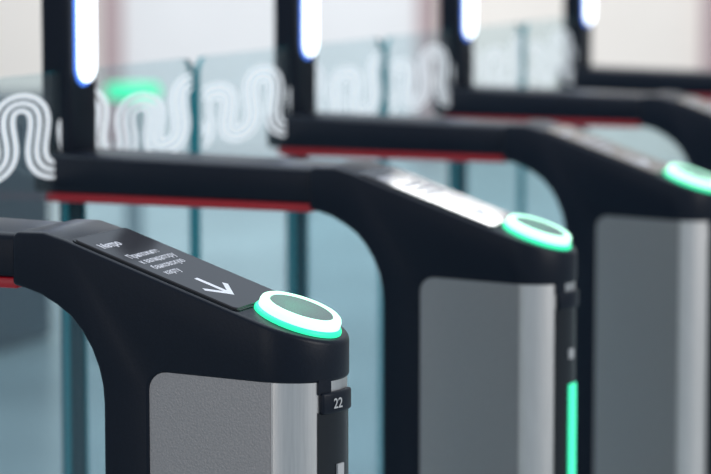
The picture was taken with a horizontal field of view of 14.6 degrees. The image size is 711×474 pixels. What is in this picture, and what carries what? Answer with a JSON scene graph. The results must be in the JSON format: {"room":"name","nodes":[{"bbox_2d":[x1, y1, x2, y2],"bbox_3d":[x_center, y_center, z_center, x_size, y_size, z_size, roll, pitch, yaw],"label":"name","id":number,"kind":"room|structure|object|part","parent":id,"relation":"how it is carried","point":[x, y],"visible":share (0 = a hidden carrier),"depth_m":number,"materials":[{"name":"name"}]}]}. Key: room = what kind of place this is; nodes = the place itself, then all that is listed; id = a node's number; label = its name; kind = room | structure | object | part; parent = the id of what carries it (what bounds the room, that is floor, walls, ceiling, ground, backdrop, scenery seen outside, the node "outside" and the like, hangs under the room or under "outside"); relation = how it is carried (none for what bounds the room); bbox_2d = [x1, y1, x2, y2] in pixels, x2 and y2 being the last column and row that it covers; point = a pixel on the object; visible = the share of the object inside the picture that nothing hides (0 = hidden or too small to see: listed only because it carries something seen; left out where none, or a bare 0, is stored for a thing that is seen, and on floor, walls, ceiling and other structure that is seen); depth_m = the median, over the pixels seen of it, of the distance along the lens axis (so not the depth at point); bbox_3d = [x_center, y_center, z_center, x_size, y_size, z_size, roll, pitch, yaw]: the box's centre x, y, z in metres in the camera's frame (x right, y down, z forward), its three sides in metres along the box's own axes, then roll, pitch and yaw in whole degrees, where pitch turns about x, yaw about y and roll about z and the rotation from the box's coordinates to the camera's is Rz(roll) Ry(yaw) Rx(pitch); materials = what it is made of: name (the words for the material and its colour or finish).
{"room":"railway station","nodes":[
{"label":"railway station","id":0,"kind":"room"},
{"bbox_2d":[0,146,687,473],"bbox_3d":[-1.953,0.763,6.221,24.000,0.100,22.000,2,7,21],"label":"floor","id":1,"kind":"structure","parent":0,"point":[248,244],"depth_m":10.93,"materials":[{"name":"stone"}]},
{"bbox_2d":[0,91,52,350],"bbox_3d":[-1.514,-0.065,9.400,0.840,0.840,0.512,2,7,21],"label":"glass panel","id":2,"kind":"object","parent":1,"relation":"on","point":[25,314],"visible":0.54,"depth_m":9.28,"materials":[{"name":"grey glass"}]},
{"bbox_2d":[93,83,160,352],"bbox_3d":[-0.728,-0.063,9.159,0.280,0.890,0.280,2,7,21],"label":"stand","id":3,"kind":"object","parent":1,"relation":"on","point":[119,91],"visible":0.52,"depth_m":9.10,"materials":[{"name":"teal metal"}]},
{"bbox_2d":[106,83,160,98],"bbox_3d":[-0.728,-0.480,9.112,0.180,0.050,0.180,2,7,21],"label":"light","id":4,"kind":"object","parent":3,"relation":"on","point":[113,90],"depth_m":9.04,"materials":[{"name":"green"}]},
{"bbox_2d":[0,217,350,473],"bbox_3d":[-0.468,0.173,3.224,0.866,1.740,0.748,-1,6,-6],"label":"turnstile","id":5,"kind":"object","parent":1,"relation":"on","point":[205,367],"visible":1,"depth_m":2.92,"materials":[{"name":"black metal"}]},
{"bbox_3d":[-0.536,0.001,3.114,0.430,0.059,0.132,2,7,21],"label":"arm","id":6,"kind":"part","parent":5,"relation":"part of"},
{"bbox_3d":[-0.130,0.600,3.025,0.140,0.934,0.134,2,7,21],"label":"steel panel","id":7,"kind":"part","parent":5,"relation":"part of","materials":[{"name":"grey metal"}]},
{"bbox_3d":[-0.044,0.604,2.993,0.066,0.934,0.132,2,7,21],"label":"steel panel","id":8,"kind":"part","parent":5,"relation":"part of","materials":[{"name":"silver metal"}]},
{"bbox_2d":[336,462,343,473],"bbox_3d":[-0.020,0.244,2.932,0.011,0.013,0.012,4,7,30],"label":"light","id":9,"kind":"object","parent":5,"relation":"attached to","point":[339,465],"depth_m":2.93,"materials":[{"name":"grey"}]},
{"bbox_2d":[0,0,578,473],"bbox_3d":[-0.164,0.084,4.016,0.866,1.740,0.748,-1,6,-6],"label":"turnstile","id":10,"kind":"object","parent":1,"relation":"on","point":[481,299],"visible":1,"depth_m":3.74,"materials":[{"name":"black metal"}]},
{"bbox_3d":[-0.483,0.271,3.807,0.010,0.975,0.394,2,7,21],"label":"glass door","id":11,"kind":"part","parent":10,"relation":"part of","materials":[{"name":"teal"}]},
{"bbox_3d":[-0.407,-0.425,3.936,0.045,0.710,0.090,2,7,21],"label":"post","id":12,"kind":"part","parent":10,"relation":"part of","materials":[{"name":"black metal"}]},
{"bbox_3d":[-0.161,0.399,3.933,0.481,0.893,0.008,2,7,21],"label":"glass panel","id":13,"kind":"part","parent":10,"relation":"part of","materials":[{"name":"teal"}]},
{"bbox_2d":[77,0,95,81],"bbox_3d":[-0.380,-0.454,3.922,0.008,0.470,0.048,2,7,21],"label":"lamp","id":14,"kind":"object","parent":10,"relation":"attached to","point":[86,9],"depth_m":3.93,"materials":[{"name":"white"}]},
{"bbox_3d":[-0.327,0.226,4.214,0.010,0.975,0.394,2,7,21],"label":"glass door","id":15,"kind":"part","parent":10,"relation":"part of","materials":[{"name":"teal"}]},
{"bbox_3d":[-0.232,-0.088,3.906,0.430,0.059,0.132,2,7,21],"label":"arm","id":16,"kind":"part","parent":10,"relation":"part of"},
{"bbox_3d":[0.174,0.512,3.817,0.140,0.934,0.134,2,7,21],"label":"steel panel","id":17,"kind":"part","parent":10,"relation":"part of","materials":[{"name":"grey metal"}]},
{"bbox_3d":[0.260,0.516,3.785,0.066,0.934,0.132,2,7,21],"label":"steel panel","id":18,"kind":"part","parent":10,"relation":"part of","materials":[{"name":"silver metal"}]},
{"bbox_2d":[568,348,573,358],"bbox_3d":[0.284,0.156,3.724,0.011,0.013,0.012,4,7,30],"label":"light","id":19,"kind":"object","parent":10,"relation":"attached to","point":[570,350],"depth_m":3.72,"materials":[{"name":"grey"}]},
{"bbox_2d":[568,382,575,473],"bbox_3d":[0.287,0.529,3.772,0.013,0.670,0.025,2,7,21],"label":"indicator light","id":20,"kind":"object","parent":10,"relation":"attached to","point":[571,385],"depth_m":3.73,"materials":[{"name":"teal"}]},
{"bbox_2d":[194,0,710,473],"bbox_3d":[0.140,-0.004,4.808,0.866,1.740,0.748,-1,6,-6],"label":"turnstile","id":21,"kind":"object","parent":1,"relation":"on","point":[638,225],"visible":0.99,"depth_m":4.53,"materials":[{"name":"black metal"}]},
{"bbox_3d":[-0.179,0.183,4.599,0.010,0.975,0.394,2,7,21],"label":"glass door","id":22,"kind":"part","parent":21,"relation":"part of","materials":[{"name":"teal"}]},
{"bbox_3d":[-0.103,-0.513,4.728,0.045,0.710,0.090,2,7,21],"label":"post","id":23,"kind":"part","parent":21,"relation":"part of","materials":[{"name":"black metal"}]},
{"bbox_3d":[0.143,0.310,4.726,0.481,0.893,0.008,2,7,21],"label":"glass panel","id":24,"kind":"part","parent":21,"relation":"part of","materials":[{"name":"teal"}]},
{"bbox_2d":[304,0,317,55],"bbox_3d":[-0.076,-0.542,4.714,0.008,0.470,0.048,2,7,21],"label":"lamp","id":25,"kind":"object","parent":21,"relation":"attached to","point":[310,6],"depth_m":4.73,"materials":[{"name":"white"}]},
{"bbox_3d":[-0.022,0.137,5.005,0.010,0.975,0.394,2,7,21],"label":"glass door","id":26,"kind":"part","parent":21,"relation":"part of","materials":[{"name":"teal"}]},
{"bbox_3d":[0.072,-0.177,4.698,0.430,0.059,0.132,2,7,21],"label":"arm","id":27,"kind":"part","parent":21,"relation":"part of"},
{"bbox_3d":[0.478,0.423,4.609,0.140,0.934,0.134,2,7,21],"label":"steel panel","id":28,"kind":"part","parent":21,"relation":"part of","materials":[{"name":"grey metal"}]},
{"bbox_3d":[0.565,0.427,4.577,0.066,0.934,0.132,2,7,21],"label":"steel panel","id":29,"kind":"part","parent":21,"relation":"part of","materials":[{"name":"silver metal"}]},
{"bbox_2d":[383,0,710,213],"bbox_3d":[0.445,-0.093,5.600,0.866,1.740,0.748,-1,6,-6],"label":"turnstile","id":30,"kind":"object","parent":1,"relation":"on","point":[685,120],"visible":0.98,"depth_m":5.43,"materials":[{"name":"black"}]},
{"bbox_3d":[0.126,0.094,5.391,0.010,0.975,0.394,2,7,21],"label":"glass door","id":31,"kind":"part","parent":30,"relation":"part of","materials":[{"name":"teal"}]},
{"bbox_3d":[0.202,-0.602,5.520,0.045,0.710,0.090,2,7,21],"label":"post","id":32,"kind":"part","parent":30,"relation":"part of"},
{"bbox_3d":[0.447,0.222,5.517,0.481,0.893,0.008,2,7,21],"label":"glass panel","id":33,"kind":"part","parent":30,"relation":"part of","materials":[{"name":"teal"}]},
{"bbox_2d":[465,0,475,36],"bbox_3d":[0.228,-0.631,5.506,0.008,0.470,0.048,2,7,21],"label":"lamp","id":34,"kind":"object","parent":30,"relation":"attached to","point":[470,5],"depth_m":5.52,"materials":[{"name":"white"}]},
{"bbox_3d":[0.282,0.049,5.797,0.010,0.975,0.394,2,7,21],"label":"glass door","id":35,"kind":"part","parent":30,"relation":"part of","materials":[{"name":"teal"}]},
{"bbox_3d":[0.377,-0.265,5.490,0.430,0.059,0.132,2,7,21],"label":"arm","id":36,"kind":"part","parent":30,"relation":"part of"},
{"bbox_2d":[522,0,710,214],"bbox_3d":[0.785,-0.147,6.081,0.786,1.740,0.490,2,7,21],"label":"turnstile","id":37,"kind":"object","parent":1,"relation":"on","point":[577,71],"visible":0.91,"depth_m":6.25,"materials":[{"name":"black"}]},
{"bbox_3d":[0.430,0.005,6.183,0.010,0.975,0.394,2,7,21],"label":"glass door","id":38,"kind":"part","parent":37,"relation":"part of","materials":[{"name":"teal"}]},
{"bbox_3d":[0.506,-0.691,6.312,0.045,0.710,0.090,2,7,21],"label":"post","id":39,"kind":"part","parent":37,"relation":"part of","materials":[{"name":"black metal"}]},
{"bbox_2d":[586,0,593,22],"bbox_3d":[0.532,-0.719,6.298,0.008,0.470,0.048,2,7,21],"label":"lamp","id":40,"kind":"object","parent":37,"relation":"attached to","point":[589,3],"depth_m":6.31,"materials":[{"name":"white"}]},
{"bbox_3d":[0.681,-0.354,6.282,0.430,0.059,0.132,2,7,21],"label":"arm","id":41,"kind":"part","parent":37,"relation":"part of"},
{"bbox_2d":[0,0,700,163],"bbox_3d":[2.007,-2.675,16.271,24.000,4.500,0.200,2,7,21],"label":"wall","id":42,"kind":"structure","parent":0,"point":[626,33],"depth_m":16.64,"materials":[{"name":"beige paint"}]},
{"bbox_2d":[100,0,123,147],"bbox_3d":[-1.531,-2.807,17.454,0.140,4.500,0.100,2,7,21],"label":"trim","id":43,"kind":"structure","parent":42,"relation":"attached to","point":[111,11],"depth_m":17.59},
{"bbox_2d":[123,0,415,151],"bbox_3d":[-0.534,-2.767,17.097,1.980,4.500,0.060,2,7,21],"label":"wall","id":44,"kind":"structure","parent":42,"relation":"attached to","point":[153,30],"depth_m":17.33,"materials":[{"name":"white paint"}]},
{"bbox_2d":[416,0,436,116],"bbox_3d":[0.430,-2.724,16.710,0.100,4.500,0.100,2,7,21],"label":"trim","id":45,"kind":"structure","parent":42,"relation":"attached to","point":[426,10],"depth_m":16.85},
{"bbox_2d":[700,0,710,102],"bbox_3d":[2.084,-2.654,16.082,0.120,4.500,0.100,2,7,21],"label":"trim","id":46,"kind":"structure","parent":42,"relation":"attached to","point":[705,25],"depth_m":16.21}
]}

